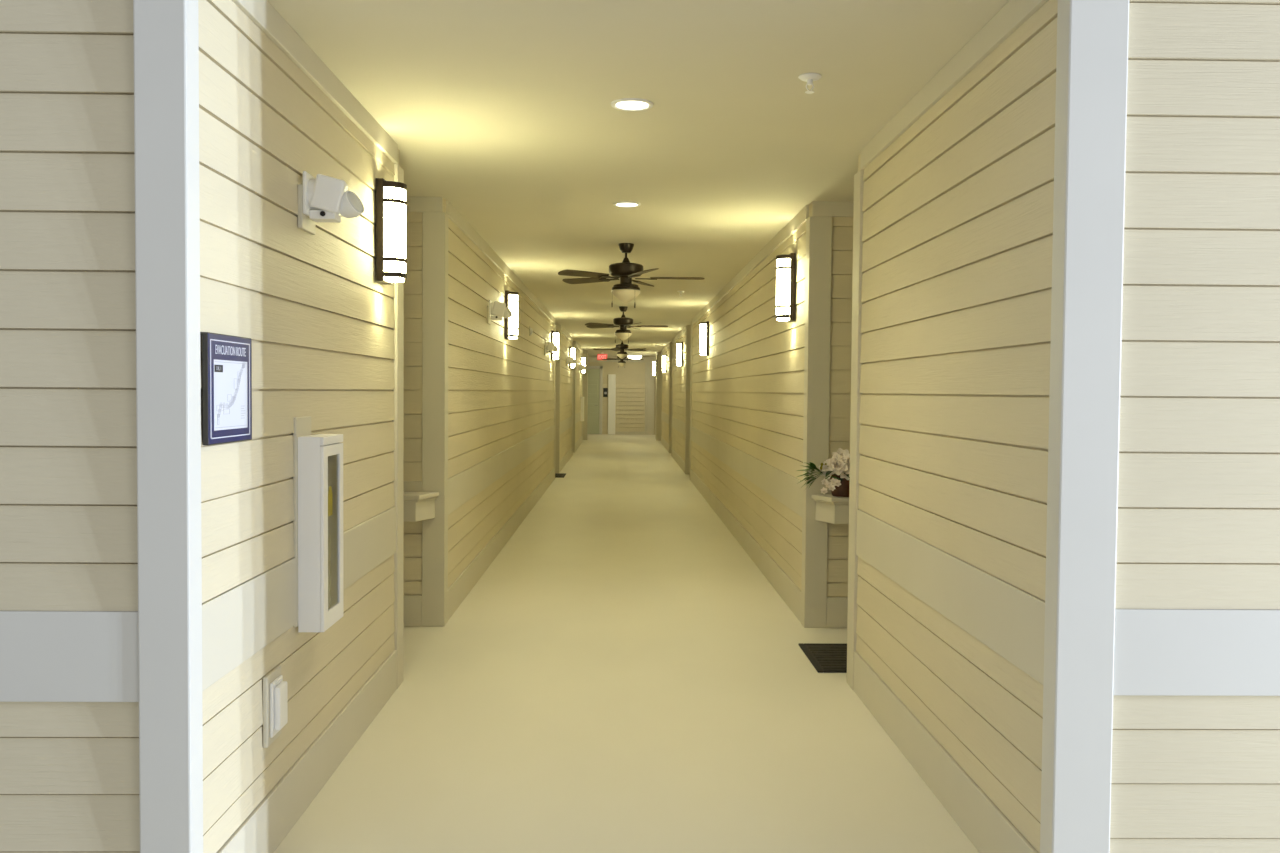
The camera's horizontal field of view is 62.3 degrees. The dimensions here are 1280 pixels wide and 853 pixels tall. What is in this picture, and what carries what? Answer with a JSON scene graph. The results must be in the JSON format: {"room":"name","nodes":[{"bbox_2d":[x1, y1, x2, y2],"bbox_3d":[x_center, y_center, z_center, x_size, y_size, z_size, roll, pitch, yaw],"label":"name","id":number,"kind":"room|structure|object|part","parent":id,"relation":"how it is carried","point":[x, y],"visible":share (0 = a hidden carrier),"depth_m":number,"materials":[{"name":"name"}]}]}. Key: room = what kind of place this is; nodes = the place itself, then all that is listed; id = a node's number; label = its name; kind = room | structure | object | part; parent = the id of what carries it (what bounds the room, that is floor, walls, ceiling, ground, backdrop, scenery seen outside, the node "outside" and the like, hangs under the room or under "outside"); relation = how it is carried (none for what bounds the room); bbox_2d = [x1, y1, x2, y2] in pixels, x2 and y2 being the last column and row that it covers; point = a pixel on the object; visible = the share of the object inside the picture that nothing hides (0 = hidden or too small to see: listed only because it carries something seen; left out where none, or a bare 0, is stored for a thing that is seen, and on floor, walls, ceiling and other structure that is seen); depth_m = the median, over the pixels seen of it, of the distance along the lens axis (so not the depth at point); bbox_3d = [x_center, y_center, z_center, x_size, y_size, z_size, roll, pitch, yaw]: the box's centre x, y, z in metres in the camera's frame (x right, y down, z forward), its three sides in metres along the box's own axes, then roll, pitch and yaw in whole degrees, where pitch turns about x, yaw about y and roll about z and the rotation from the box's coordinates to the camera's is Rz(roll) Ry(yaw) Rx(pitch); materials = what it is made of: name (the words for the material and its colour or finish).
{"room":"apartment building corridor","nodes":[
{"label":"apartment building corridor","id":0,"kind":"room"},
{"bbox_2d":[0,0,139,852],"bbox_3d":[-2.810,-0.363,2.708,3.275,3.500,0.073,0,2,-1],"label":"wall","id":1,"kind":"structure","parent":0,"point":[69,672],"depth_m":2.72,"materials":[{"name":"beige wood"}]},
{"bbox_2d":[133,0,202,852],"bbox_3d":[-1.222,0.046,2.748,0.133,2.705,0.086,0,2,-1],"label":"trim","id":2,"kind":"structure","parent":1,"relation":"attached to","point":[166,32],"depth_m":2.71,"materials":[{"name":"paint"}]},
{"bbox_2d":[198,0,582,852],"bbox_3d":[-1.482,-0.422,16.755,0.144,2.705,28.068,0,2,-1],"label":"wall","id":3,"kind":"structure","parent":0,"point":[327,336],"depth_m":3.97,"materials":[{"name":"beige wood"}]},
{"bbox_2d":[202,332,251,445],"bbox_3d":[-1.162,-0.106,2.993,0.016,0.303,0.338,0,2,-1],"label":"sign","id":4,"kind":"object","parent":3,"relation":"attached to","point":[227,359],"visible":1,"depth_m":2.96,"materials":[{"name":"grey"}]},
{"bbox_3d":[-1.156,-0.089,2.993,0.001,0.193,0.256,0,2,-1],"label":"plan panel","id":5,"kind":"part","parent":4,"relation":"part of","materials":[{"name":"white paper"}]},
{"bbox_2d":[263,666,287,747],"bbox_3d":[-1.166,0.868,3.326,0.044,0.224,0.233,0,2,-1],"label":"outlet cover","id":6,"kind":"object","parent":3,"relation":"attached to","point":[275,692],"visible":1,"depth_m":3.31,"materials":[{"name":"paint"}]},
{"bbox_3d":[-1.171,0.900,3.409,0.010,0.175,0.105,0,2,-1],"label":"plate","id":7,"kind":"part","parent":6,"relation":"part of","materials":[{"name":"white plastic"}]},
{"bbox_3d":[-1.156,0.899,3.409,0.020,0.140,0.081,0,2,-1],"label":"flip lid","id":8,"kind":"part","parent":6,"relation":"part of","materials":[{"name":"white plastic"}]},
{"bbox_3d":[-1.201,1.256,4.062,0.015,0.199,2.462,0,2,-1],"label":"baseboard","id":9,"kind":"part","parent":3,"relation":"part of","materials":[{"name":"paint"}]},
{"bbox_2d":[293,416,343,631],"bbox_3d":[-1.146,0.337,3.780,0.100,0.746,0.280,0,2,-1],"label":"fire extinguisher cabinet","id":10,"kind":"object","parent":3,"relation":"attached to","point":[318,458],"visible":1,"depth_m":3.67,"materials":[{"name":"white metal"}]},
{"bbox_3d":[-1.099,0.047,3.780,0.012,0.029,0.262,0,2,-1],"label":"rail","id":11,"kind":"part","parent":10,"relation":"part of","materials":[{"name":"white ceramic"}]},
{"bbox_3d":[-1.102,0.387,3.792,0.012,0.646,0.262,0,2,-1],"label":"door","id":12,"kind":"part","parent":10,"relation":"part of","materials":[{"name":"white metal"}]},
{"bbox_3d":[-1.103,0.375,3.794,0.003,0.552,0.163,0,2,-1],"label":"glass pane","id":13,"kind":"part","parent":10,"relation":"part of","materials":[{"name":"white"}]},
{"bbox_2d":[298,171,363,234],"bbox_3d":[-1.084,-0.787,3.739,0.202,0.197,0.165,0,2,-1],"label":"emergency light","id":14,"kind":"object","parent":3,"relation":"attached to","point":[322,198],"visible":1,"depth_m":3.68,"materials":[{"name":"paint"}]},
{"bbox_3d":[-1.162,-0.812,3.724,0.012,0.147,0.132,0,2,-1],"label":"plate","id":15,"kind":"part","parent":14,"relation":"part of","materials":[{"name":"white plastic"}]},
{"bbox_2d":[376,178,406,283],"bbox_3d":[-1.138,-0.896,4.883,0.122,0.463,0.170,0,2,-1],"label":"wall sconce","id":16,"kind":"object","parent":3,"relation":"attached to","point":[391,204],"visible":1,"depth_m":4.81,"materials":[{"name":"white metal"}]},
{"bbox_3d":[-1.182,-0.896,4.882,0.034,0.463,0.170,0,2,-1],"label":"plate","id":17,"kind":"part","parent":16,"relation":"part of","materials":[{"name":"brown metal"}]},
{"bbox_2d":[384,187,405,272],"bbox_3d":[-1.124,-0.897,4.883,0.082,0.383,0.151,0,2,-1],"label":"diffuser","id":18,"kind":"object","parent":16,"relation":"attached to","point":[394,197],"depth_m":4.82,"materials":[{"name":"white glass"}]},
{"bbox_2d":[487,300,511,324],"bbox_3d":[-1.177,-0.960,8.901,0.202,0.197,0.165,0,2,-1],"label":"emergency light","id":19,"kind":"object","parent":3,"relation":"attached to","point":[496,310],"visible":1,"depth_m":8.84,"materials":[{"name":"white plastic"}]},
{"bbox_3d":[-1.256,-0.985,8.885,0.012,0.147,0.132,0,2,-1],"label":"plate","id":20,"kind":"part","parent":19,"relation":"part of","materials":[{"name":"white plastic"}]},
{"bbox_3d":[-1.351,0.980,12.332,0.015,0.199,11.010,0,2,-1],"label":"baseboard","id":21,"kind":"part","parent":3,"relation":"part of","materials":[{"name":"paint"}]},
{"bbox_2d":[505,290,518,339],"bbox_3d":[-1.234,-1.074,10.219,0.122,0.463,0.170,0,2,-1],"label":"wall sconce","id":22,"kind":"object","parent":3,"relation":"attached to","point":[511,298],"visible":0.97,"depth_m":10.15,"materials":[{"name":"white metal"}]},
{"bbox_3d":[-1.278,-1.074,10.218,0.034,0.463,0.170,0,2,-1],"label":"plate","id":23,"kind":"part","parent":22,"relation":"part of","materials":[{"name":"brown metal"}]},
{"bbox_2d":[508,294,517,334],"bbox_3d":[-1.220,-1.076,10.219,0.082,0.383,0.151,0,2,-1],"label":"diffuser","id":24,"kind":"object","parent":22,"relation":"attached to","point":[512,298],"depth_m":10.15,"materials":[{"name":"white glass"}]},
{"bbox_2d":[544,342,557,354],"bbox_3d":[-1.296,-1.139,15.467,0.202,0.197,0.165,0,2,-1],"label":"emergency light","id":25,"kind":"object","parent":3,"relation":"attached to","point":[549,347],"visible":1,"depth_m":15.40,"materials":[{"name":"white plastic"}]},
{"bbox_2d":[551,330,558,359],"bbox_3d":[-1.355,-1.298,16.924,0.122,0.463,0.170,0,2,-1],"label":"wall sconce","id":26,"kind":"object","parent":3,"relation":"attached to","point":[554,334],"visible":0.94,"depth_m":16.86,"materials":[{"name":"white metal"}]},
{"bbox_3d":[-1.399,-1.299,16.924,0.034,0.463,0.170,0,2,-1],"label":"plate","id":27,"kind":"part","parent":26,"relation":"part of","materials":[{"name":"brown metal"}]},
{"bbox_2d":[553,333,558,356],"bbox_3d":[-1.341,-1.300,16.925,0.082,0.383,0.151,0,2,-1],"label":"diffuser","id":28,"kind":"object","parent":26,"relation":"attached to","point":[555,335],"depth_m":16.86,"materials":[{"name":"white glass"}]},
{"bbox_3d":[-1.523,0.661,21.860,0.015,0.199,5.040,0,2,-1],"label":"baseboard","id":29,"kind":"part","parent":3,"relation":"part of","materials":[{"name":"paint"}]},
{"bbox_2d":[566,356,575,365],"bbox_3d":[-1.406,-1.333,21.563,0.202,0.197,0.165,0,2,-1],"label":"emergency light","id":30,"kind":"object","parent":3,"relation":"attached to","point":[569,360],"visible":1,"depth_m":21.50,"materials":[{"name":"white plastic"}]},
{"bbox_2d":[569,346,574,367],"bbox_3d":[-1.464,-1.499,22.940,0.122,0.463,0.170,0,2,-1],"label":"wall sconce","id":31,"kind":"object","parent":3,"relation":"attached to","point":[572,349],"visible":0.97,"depth_m":22.86,"materials":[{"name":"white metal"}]},
{"bbox_2d":[571,348,574,365],"bbox_3d":[-1.450,-1.501,22.940,0.082,0.383,0.151,0,2,-1],"label":"diffuser","id":32,"kind":"object","parent":31,"relation":"attached to","point":[572,349],"depth_m":22.88,"materials":[{"name":"white glass"}]},
{"bbox_3d":[-1.638,0.448,28.246,0.015,0.199,4.860,0,2,-1],"label":"baseboard","id":33,"kind":"part","parent":3,"relation":"part of","materials":[{"name":"paint"}]},
{"bbox_2d":[580,394,583,420],"bbox_3d":[-1.610,-0.523,29.497,0.100,0.746,0.280,0,2,-1],"label":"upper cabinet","id":34,"kind":"object","parent":3,"relation":"attached to","point":[581,398],"visible":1,"depth_m":29.37,"materials":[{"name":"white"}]},
{"bbox_2d":[579,364,585,371],"bbox_3d":[-1.525,-1.554,28.158,0.202,0.197,0.165,0,2,-1],"label":"emergency light","id":35,"kind":"object","parent":3,"relation":"attached to","point":[581,367],"visible":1,"depth_m":28.10,"materials":[{"name":"white plastic"}]},
{"bbox_2d":[581,356,584,372],"bbox_3d":[-1.581,-1.717,29.435,0.122,0.463,0.170,0,2,-1],"label":"wall sconce","id":36,"kind":"object","parent":3,"relation":"attached to","point":[582,358],"visible":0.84,"depth_m":29.36,"materials":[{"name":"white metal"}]},
{"bbox_2d":[403,197,442,625],"bbox_3d":[-1.835,-0.091,6.715,1.175,2.705,0.128,0,2,-1],"label":"wall","id":37,"kind":"structure","parent":0,"point":[412,453],"depth_m":6.67,"materials":[{"name":"beige wood"}]},
{"bbox_3d":[-1.907,1.164,6.701,1.050,0.197,0.016,0,2,-1],"label":"baseboard","id":38,"kind":"part","parent":37,"relation":"part of","materials":[{"name":"paint"}]},
{"bbox_2d":[403,492,438,521],"bbox_3d":[-1.780,0.495,6.562,1.030,0.165,0.218,0,2,-1],"label":"shelf","id":39,"kind":"object","parent":37,"relation":"attached to","point":[417,506],"visible":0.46,"depth_m":6.52,"materials":[{"name":"paint"}]},
{"bbox_3d":[-1.780,0.448,6.568,1.004,0.014,0.204,0,2,-1],"label":"moulding","id":40,"kind":"part","parent":39,"relation":"part of","materials":[{"name":"paint"}]},
{"bbox_3d":[-1.780,0.427,6.560,1.030,0.028,0.218,0,2,-1],"label":"shelf","id":41,"kind":"part","parent":39,"relation":"part of","materials":[{"name":"paint"}]},
{"bbox_2d":[583,351,587,439],"bbox_3d":[-2.742,-0.950,32.297,2.285,2.705,0.150,0,2,-1],"label":"wall","id":42,"kind":"structure","parent":0,"point":[585,375],"depth_m":32.24,"materials":[{"name":"paint"}]},
{"bbox_2d":[588,356,655,434],"bbox_3d":[-0.663,-1.079,36.688,6.600,2.705,0.200,0,2,-1],"label":"wall","id":43,"kind":"structure","parent":0,"point":[635,400],"depth_m":36.66,"materials":[{"name":"beige wood"}]},
{"bbox_2d":[587,366,602,433],"bbox_3d":[-1.843,-0.913,36.594,1.080,2.360,0.112,0,2,-1],"label":"door","id":44,"kind":"structure","parent":43,"relation":"in","point":[595,373],"depth_m":36.61,"materials":[{"name":"paint"}]},
{"bbox_3d":[-1.844,-0.831,36.607,0.760,1.556,0.016,0,2,-1],"label":"panel","id":45,"kind":"part","parent":44,"relation":"part of","materials":[{"name":"paint"}]},
{"bbox_2d":[603,388,607,396],"bbox_3d":[-1.197,-1.179,36.640,0.150,0.310,0.026,0,2,-1],"label":"wall plaque","id":46,"kind":"object","parent":43,"relation":"attached to","point":[605,390],"visible":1,"depth_m":36.63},
{"bbox_2d":[608,374,615,433],"bbox_3d":[-0.980,-0.767,36.626,0.260,2.080,0.085,0,2,-1],"label":"trim","id":47,"kind":"structure","parent":43,"relation":"attached to","point":[611,377],"depth_m":36.58,"materials":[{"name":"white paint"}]},
{"bbox_3d":[-0.349,0.226,36.720,1.010,0.100,0.015,0,2,-1],"label":"baseboard","id":48,"kind":"part","parent":43,"relation":"part of","materials":[{"name":"paint"}]},
{"bbox_2d":[274,434,978,852],"bbox_3d":[-0.355,0.939,19.039,9.200,0.150,42.400,0,2,-1],"label":"floor","id":49,"kind":"structure","parent":0,"point":[622,676],"depth_m":4.89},
{"bbox_2d":[555,473,565,477],"bbox_3d":[-1.709,0.860,18.651,0.778,0.012,0.780,0,2,-1],"label":"door mat","id":50,"kind":"object","parent":49,"relation":"on","point":[557,475],"visible":0.25,"depth_m":18.56,"materials":[{"name":"rubber"}]},
{"bbox_2d":[799,643,846,672],"bbox_3d":[1.404,1.306,5.988,0.914,0.012,0.620,0,2,-1],"label":"door mat","id":51,"kind":"object","parent":49,"relation":"on","point":[825,657],"visible":0.27,"depth_m":5.98,"materials":[{"name":"rubber"}]},
{"bbox_2d":[267,0,1008,356],"bbox_3d":[-0.378,-1.998,21.442,6.800,0.150,37.400,0,2,-1],"label":"ceiling","id":52,"kind":"structure","parent":0,"point":[502,111],"depth_m":4.54,"materials":[{"name":"paint"}]},
{"bbox_2d":[597,352,606,359],"bbox_3d":[-1.170,-2.183,32.828,0.310,0.250,0.042,0,2,-1],"label":"exit sign","id":53,"kind":"object","parent":52,"relation":"hanging from","point":[602,355],"visible":1,"depth_m":32.81,"materials":[{"name":"red plastic"}]},
{"bbox_2d":[593,341,645,360],"bbox_3d":[-0.358,-1.732,23.684,1.184,0.530,1.236,-1,2,-37],"label":"ceiling fan","id":54,"kind":"object","parent":52,"relation":"hanging from","point":[619,347],"visible":0.93,"depth_m":23.57,"materials":[{"name":"brown wood"}]},
{"bbox_3d":[-0.401,-1.564,23.658,0.242,0.108,0.242,-1,2,-37],"label":"lamp shade","id":55,"kind":"part","parent":54,"relation":"part of","materials":[{"name":"white glass"}]},
{"bbox_2d":[602,356,642,365],"bbox_3d":[-0.480,-1.975,30.957,1.184,0.530,1.236,0,2,-11],"label":"ceiling fan","id":56,"kind":"object","parent":52,"relation":"hanging from","point":[621,362],"visible":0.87,"depth_m":30.87,"materials":[{"name":"brown wood"}]},
{"bbox_2d":[585,306,667,343],"bbox_3d":[-0.223,-1.447,15.159,1.236,0.530,1.184,1,2,17],"label":"ceiling fan","id":57,"kind":"object","parent":52,"relation":"hanging from","point":[623,322],"visible":1,"depth_m":15.04,"materials":[{"name":"brown wood"}]},
{"bbox_3d":[-0.585,-1.446,15.351,0.445,0.033,0.134,2,2,35],"label":"blade","id":58,"kind":"part","parent":57,"relation":"part of","materials":[{"name":"brown wood"}]},
{"bbox_3d":[-0.576,-1.430,14.854,0.445,0.033,0.134,-1,2,-37],"label":"blade","id":59,"kind":"part","parent":57,"relation":"part of","materials":[{"name":"brown wood"}]},
{"bbox_3d":[-0.240,-1.279,15.114,0.242,0.108,0.242,0,2,-1],"label":"lamp shade","id":60,"kind":"part","parent":57,"relation":"part of","materials":[{"name":"white glass"}]},
{"bbox_3d":[0.183,-1.432,15.116,0.445,0.033,0.134,0,2,-1],"label":"blade","id":61,"kind":"part","parent":57,"relation":"part of","materials":[{"name":"brown wood"}]},
{"bbox_2d":[613,202,640,206],"bbox_3d":[-0.084,-1.429,6.819,0.180,0.008,0.180,0,2,-1],"label":"recessed light","id":62,"kind":"object","parent":52,"relation":"in","point":[618,204],"visible":1,"depth_m":6.82,"materials":[{"name":"white"}]},
{"bbox_2d":[558,243,704,307],"bbox_3d":[-0.099,-1.232,8.734,1.236,0.530,1.184,1,2,17],"label":"ceiling fan","id":63,"kind":"object","parent":52,"relation":"hanging from","point":[625,291],"visible":1,"depth_m":8.61,"materials":[{"name":"brown metal"}]},
{"bbox_3d":[-0.452,-1.215,8.429,0.445,0.033,0.134,-1,2,-37],"label":"blade","id":64,"kind":"part","parent":63,"relation":"part of","materials":[{"name":"brown wood"}]},
{"bbox_3d":[-0.461,-1.231,8.925,0.445,0.033,0.134,2,2,35],"label":"blade","id":65,"kind":"part","parent":63,"relation":"part of","materials":[{"name":"brown wood"}]},
{"bbox_3d":[-0.116,-1.064,8.689,0.242,0.108,0.242,0,2,-1],"label":"lamp shade","id":66,"kind":"part","parent":63,"relation":"part of","materials":[{"name":"white glass"}]},
{"bbox_3d":[0.023,-1.206,8.284,0.134,0.033,0.445,0,2,-19],"label":"blade","id":67,"kind":"part","parent":63,"relation":"part of","materials":[{"name":"brown wood"}]},
{"bbox_3d":[0.008,-1.233,9.087,0.134,0.033,0.445,1,2,17],"label":"blade","id":68,"kind":"part","parent":63,"relation":"part of","materials":[{"name":"brown wood"}]},
{"bbox_3d":[0.307,-1.217,8.691,0.445,0.033,0.134,0,2,-1],"label":"blade","id":69,"kind":"part","parent":63,"relation":"part of","materials":[{"name":"brown wood"}]},
{"bbox_2d":[611,98,652,110],"bbox_3d":[-0.033,-1.350,4.444,0.180,0.008,0.180,0,2,-1],"label":"recessed light","id":70,"kind":"object","parent":52,"relation":"in","point":[626,104],"visible":1,"depth_m":4.44,"materials":[{"name":"white glass"}]},
{"bbox_2d":[628,354,641,358],"bbox_3d":[-0.172,-2.293,34.946,0.480,0.155,0.480,0,2,-1],"label":"dome ceiling light","id":71,"kind":"object","parent":52,"relation":"attached to","point":[635,356],"visible":0.9,"depth_m":34.75,"materials":[{"name":"white glass"}]},
{"bbox_3d":[-0.173,-2.268,34.946,0.456,0.105,0.456,0,2,-1],"label":"lamp shade","id":72,"kind":"part","parent":71,"relation":"part of","materials":[{"name":"white glass"}]},
{"bbox_2d":[798,73,821,93],"bbox_3d":[0.647,-1.304,4.031,0.088,0.062,0.088,0,2,-1],"label":"sprinkler","id":73,"kind":"object","parent":52,"relation":"attached to","point":[809,78],"visible":1,"depth_m":4.02,"materials":[{"name":"white metal"}]},
{"bbox_2d":[655,352,661,440],"bbox_3d":[1.596,-0.940,33.061,2.212,2.705,1.520,0,2,-1],"label":"wall","id":74,"kind":"structure","parent":0,"point":[658,354],"depth_m":32.29,"materials":[{"name":"paint"}]},
{"bbox_2d":[653,361,656,375],"bbox_3d":[0.454,-1.818,32.971,0.122,0.463,0.170,0,2,-1],"label":"wall sconce","id":75,"kind":"object","parent":74,"relation":"attached to","point":[654,362],"visible":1,"depth_m":32.90,"materials":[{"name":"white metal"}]},
{"bbox_2d":[812,201,853,627],"bbox_3d":[1.626,-0.065,6.778,1.102,2.705,0.128,0,2,-1],"label":"wall","id":76,"kind":"structure","parent":0,"point":[841,212],"depth_m":6.71,"materials":[{"name":"beige wood"}]},
{"bbox_2d":[811,494,848,523],"bbox_3d":[1.604,0.520,6.624,1.030,0.165,0.218,0,2,-1],"label":"shelf","id":77,"kind":"object","parent":76,"relation":"attached to","point":[829,508],"visible":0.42,"depth_m":6.56,"materials":[{"name":"paint"}]},
{"bbox_2d":[797,448,849,496],"bbox_3d":[1.186,0.283,6.584,0.469,0.302,0.310,0,2,-1],"label":"flower arrangement","id":78,"kind":"object","parent":77,"relation":"on","point":[834,468],"visible":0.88,"depth_m":6.52,"materials":[{"name":"white plant"}]},
{"bbox_3d":[1.272,0.367,6.615,0.176,0.135,0.176,0,2,-1],"label":"pot","id":79,"kind":"part","parent":78,"relation":"part of","materials":[{"name":"brown ceramic"}]},
{"bbox_3d":[1.605,0.452,6.622,1.030,0.028,0.218,0,2,-1],"label":"shelf","id":80,"kind":"part","parent":77,"relation":"part of","materials":[{"name":"paint"}]},
{"bbox_3d":[1.605,0.473,6.630,1.004,0.014,0.204,0,2,-1],"label":"moulding","id":81,"kind":"part","parent":77,"relation":"part of","materials":[{"name":"paint"}]},
{"bbox_3d":[1.679,1.190,6.767,0.977,0.197,0.016,0,2,-1],"label":"baseboard","id":82,"kind":"part","parent":76,"relation":"part of","materials":[{"name":"paint"}]},
{"bbox_2d":[661,0,1057,852],"bbox_3d":[0.946,-0.406,16.842,0.144,2.705,27.983,0,2,-1],"label":"wall","id":83,"kind":"structure","parent":0,"point":[954,195],"depth_m":4.05,"materials":[{"name":"beige wood"}]},
{"bbox_2d":[662,355,666,372],"bbox_3d":[0.637,-1.635,27.527,0.122,0.463,0.170,0,2,-1],"label":"wall sconce","id":84,"kind":"object","parent":83,"relation":"attached to","point":[664,357],"visible":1,"depth_m":27.45,"materials":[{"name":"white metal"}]},
{"bbox_2d":[662,356,665,370],"bbox_3d":[0.622,-1.637,27.526,0.082,0.383,0.151,0,2,-1],"label":"diffuser","id":85,"kind":"object","parent":84,"relation":"attached to","point":[663,357],"depth_m":27.46,"materials":[{"name":"white glass"}]},
{"bbox_3d":[0.670,0.465,28.288,0.015,0.199,4.860,0,2,-1],"label":"baseboard","id":86,"kind":"part","parent":83,"relation":"part of","materials":[{"name":"paint"}]},
{"bbox_3d":[0.785,0.678,21.903,0.015,0.199,5.040,0,2,-1],"label":"baseboard","id":87,"kind":"part","parent":83,"relation":"part of","materials":[{"name":"paint"}]},
{"bbox_2d":[676,342,682,365],"bbox_3d":[0.765,-1.398,20.432,0.122,0.463,0.170,0,2,-1],"label":"wall sconce","id":88,"kind":"object","parent":83,"relation":"attached to","point":[679,360],"visible":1,"depth_m":20.36,"materials":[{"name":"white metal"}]},
{"bbox_2d":[677,344,680,363],"bbox_3d":[0.750,-1.400,20.431,0.082,0.383,0.151,0,2,-1],"label":"diffuser","id":89,"kind":"object","parent":88,"relation":"attached to","point":[678,345],"depth_m":20.37,"materials":[{"name":"white glass"}]},
{"bbox_3d":[0.809,-1.398,20.433,0.034,0.463,0.170,0,2,-1],"label":"plate","id":90,"kind":"part","parent":88,"relation":"part of","materials":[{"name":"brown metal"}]},
{"bbox_2d":[699,321,708,355],"bbox_3d":[0.873,-1.198,14.446,0.122,0.463,0.170,0,2,-1],"label":"wall sconce","id":91,"kind":"object","parent":83,"relation":"attached to","point":[704,326],"visible":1,"depth_m":14.37,"materials":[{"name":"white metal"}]},
{"bbox_2d":[700,324,705,352],"bbox_3d":[0.859,-1.200,14.446,0.082,0.383,0.151,0,2,-1],"label":"diffuser","id":92,"kind":"object","parent":91,"relation":"attached to","point":[702,326],"depth_m":14.38,"materials":[{"name":"white glass"}]},
{"bbox_3d":[0.917,-1.198,14.447,0.034,0.463,0.170,0,2,-1],"label":"plate","id":93,"kind":"part","parent":91,"relation":"part of","materials":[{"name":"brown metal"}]},
{"bbox_3d":[0.957,0.997,12.374,0.015,0.199,11.010,0,2,-1],"label":"baseboard","id":94,"kind":"part","parent":83,"relation":"part of","materials":[{"name":"paint"}]},
{"bbox_2d":[775,253,795,321],"bbox_3d":[1.001,-0.960,7.331,0.122,0.463,0.170,0,2,-1],"label":"wall sconce","id":95,"kind":"object","parent":83,"relation":"attached to","point":[786,264],"visible":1,"depth_m":7.26,"materials":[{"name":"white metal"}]},
{"bbox_2d":[776,259,790,314],"bbox_3d":[0.987,-0.962,7.331,0.082,0.383,0.151,0,2,-1],"label":"diffuser","id":96,"kind":"object","parent":95,"relation":"attached to","point":[783,283],"depth_m":7.26,"materials":[{"name":"white glass"}]},
{"bbox_3d":[1.045,-0.960,7.332,0.034,0.463,0.170,0,2,-1],"label":"plate","id":97,"kind":"part","parent":95,"relation":"part of","materials":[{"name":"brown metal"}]},
{"bbox_3d":[1.105,1.272,4.147,0.015,0.199,2.377,0,2,-1],"label":"baseboard","id":98,"kind":"part","parent":83,"relation":"part of","materials":[{"name":"paint"}]},
{"bbox_2d":[1110,0,1279,852],"bbox_3d":[2.749,-0.325,2.894,3.202,3.500,0.073,0,2,-1],"label":"wall","id":99,"kind":"structure","parent":0,"point":[1196,732],"depth_m":2.86,"materials":[{"name":"beige wood"}]},
{"bbox_2d":[1040,0,1128,852],"bbox_3d":[1.205,0.061,2.878,0.160,2.705,0.086,0,2,-1],"label":"trim","id":100,"kind":"structure","parent":99,"relation":"attached to","point":[1092,35],"depth_m":2.84,"materials":[{"name":"paint"}]}
]}

